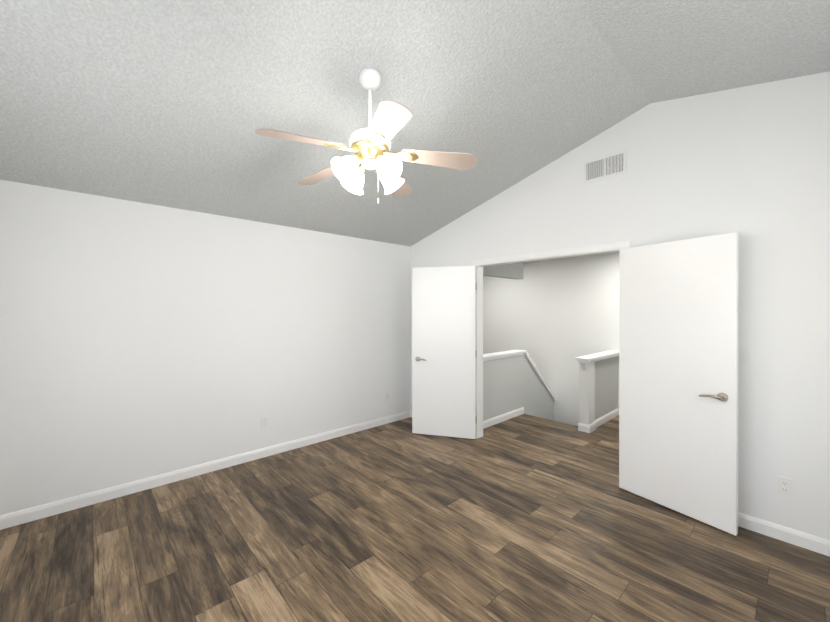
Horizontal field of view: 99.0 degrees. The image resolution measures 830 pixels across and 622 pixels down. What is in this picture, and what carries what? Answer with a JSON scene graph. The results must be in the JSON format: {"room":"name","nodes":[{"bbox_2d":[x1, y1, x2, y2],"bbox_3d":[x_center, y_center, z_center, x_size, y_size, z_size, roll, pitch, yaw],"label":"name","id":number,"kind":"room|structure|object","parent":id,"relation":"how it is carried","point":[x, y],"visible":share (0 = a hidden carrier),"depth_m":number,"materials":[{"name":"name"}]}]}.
{"room":"empty bedroom","nodes":[
{"label":"empty bedroom","id":0,"kind":"room"},
{"bbox_2d":[0,180,410,514],"bbox_3d":[-1.686,0.300,3.667,4.540,2.440,0.120,0,0,-43],"label":"wall","id":1,"kind":"structure","parent":0,"point":[139,340],"depth_m":3.14,"materials":[{"name":"white paint"}]},
{"bbox_2d":[0,410,411,529],"bbox_3d":[-1.630,1.473,3.631,4.270,0.095,0.013,0,0,-43],"label":"baseboard","id":2,"kind":"structure","parent":1,"relation":"attached to","point":[12,519],"depth_m":3.14,"materials":[{"name":"white paint"}]},
{"bbox_2d":[261,416,267,427],"bbox_3d":[-1.565,1.156,3.693,0.070,0.115,0.008,0,0,-43],"label":"outlet","id":3,"kind":"object","parent":1,"relation":"attached to","point":[264,421],"visible":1,"depth_m":3.69,"materials":[{"name":"white plastic"}]},
{"bbox_2d":[0,414,829,621],"bbox_3d":[-0.017,1.645,3.562,6.850,0.250,6.940,0,0,-43],"label":"floor","id":4,"kind":"structure","parent":0,"point":[525,518],"depth_m":2.27,"materials":[{"name":"brown wood"}]},
{"bbox_2d":[0,0,829,246],"bbox_3d":[-0.122,-1.352,1.963,4.540,0.936,4.740,0,0,-43],"label":"ceiling","id":5,"kind":"structure","parent":0,"point":[172,103],"depth_m":2.22,"materials":[{"name":"white paint"}]},
{"bbox_2d":[255,67,476,203],"bbox_3d":[-0.317,-1.060,2.174,1.239,0.802,1.256,0,0,-43],"label":"ceiling fan","id":6,"kind":"object","parent":5,"relation":"hanging from","point":[370,145],"visible":1,"depth_m":2.12,"materials":[{"name":"white"}]},
{"bbox_2d":[483,262,555,420],"bbox_3d":[1.472,0.896,5.206,2.190,3.640,0.180,0,0,-43],"label":"wall","id":7,"kind":"structure","parent":0,"point":[513,380],"depth_m":5.05,"materials":[{"name":"grey paint"}]},
{"bbox_2d":[483,407,523,428],"bbox_3d":[1.161,1.470,4.829,1.220,0.095,0.013,0,0,-43],"label":"baseboard","id":8,"kind":"structure","parent":7,"relation":"attached to","point":[495,420],"depth_m":4.87,"materials":[{"name":"white paint"}]},
{"bbox_2d":[483,252,618,425],"bbox_3d":[2.459,0.895,5.838,0.120,3.640,6.940,0,0,-43],"label":"wall","id":9,"kind":"structure","parent":0,"point":[553,318],"depth_m":5.83,"materials":[{"name":"white paint"}]},
{"bbox_2d":[574,350,618,424],"bbox_3d":[2.509,1.052,4.807,1.205,0.930,0.175,0,0,-43],"label":"wall","id":10,"kind":"structure","parent":0,"point":[599,385],"depth_m":4.67,"materials":[{"name":"grey paint"}]},
{"bbox_2d":[411,71,829,539],"bbox_3d":[1.504,-0.091,3.462,0.120,3.224,4.500,0,0,-43],"label":"wall","id":11,"kind":"structure","parent":0,"point":[750,165],"depth_m":2.47,"materials":[{"name":"white paint"}]},
{"bbox_2d":[412,266,476,438],"bbox_3d":[0.347,0.487,4.284,0.781,2.040,0.156,0,0,15],"label":"door","id":12,"kind":"structure","parent":11,"relation":"in","point":[444,353],"depth_m":4.26,"materials":[{"name":"white paint"}]},
{"bbox_2d":[472,241,629,438],"bbox_3d":[1.302,0.460,3.675,0.133,2.120,1.685,0,0,-43],"label":"door frame","id":13,"kind":"structure","parent":11,"relation":"attached to","point":[479,358],"depth_m":4.17,"materials":[{"name":"white paint"}]},
{"bbox_2d":[584,149,626,183],"bbox_3d":[1.690,-1.284,3.162,0.007,0.200,0.355,0,0,-43],"label":"air vent","id":14,"kind":"object","parent":11,"relation":"in","point":[607,166],"visible":1,"depth_m":3.15,"materials":[{"name":"white metal"}]},
{"bbox_2d":[619,232,738,535],"bbox_3d":[1.965,0.491,2.719,0.156,2.040,0.781,0,0,-32],"label":"door","id":15,"kind":"structure","parent":11,"relation":"in","point":[678,376],"depth_m":2.64,"materials":[{"name":"white paint"}]},
{"bbox_2d":[738,347,749,364],"bbox_3d":[2.305,0.316,2.491,0.018,0.115,0.070,0,0,-43],"label":"light switch","id":16,"kind":"object","parent":11,"relation":"attached to","point":[743,355],"visible":0.88,"depth_m":2.49,"materials":[{"name":"white plastic"}]},
{"bbox_2d":[738,512,829,556],"bbox_3d":[2.394,1.476,2.402,0.013,0.095,1.670,0,0,-43],"label":"baseboard","id":17,"kind":"structure","parent":11,"relation":"attached to","point":[778,532],"depth_m":2.34,"materials":[{"name":"white paint"}]},
{"bbox_2d":[777,476,792,496],"bbox_3d":[2.448,1.161,2.345,0.008,0.115,0.070,0,0,-43],"label":"outlet","id":18,"kind":"object","parent":11,"relation":"attached to","point":[784,486],"visible":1,"depth_m":2.34,"materials":[{"name":"white plastic"}]}
]}

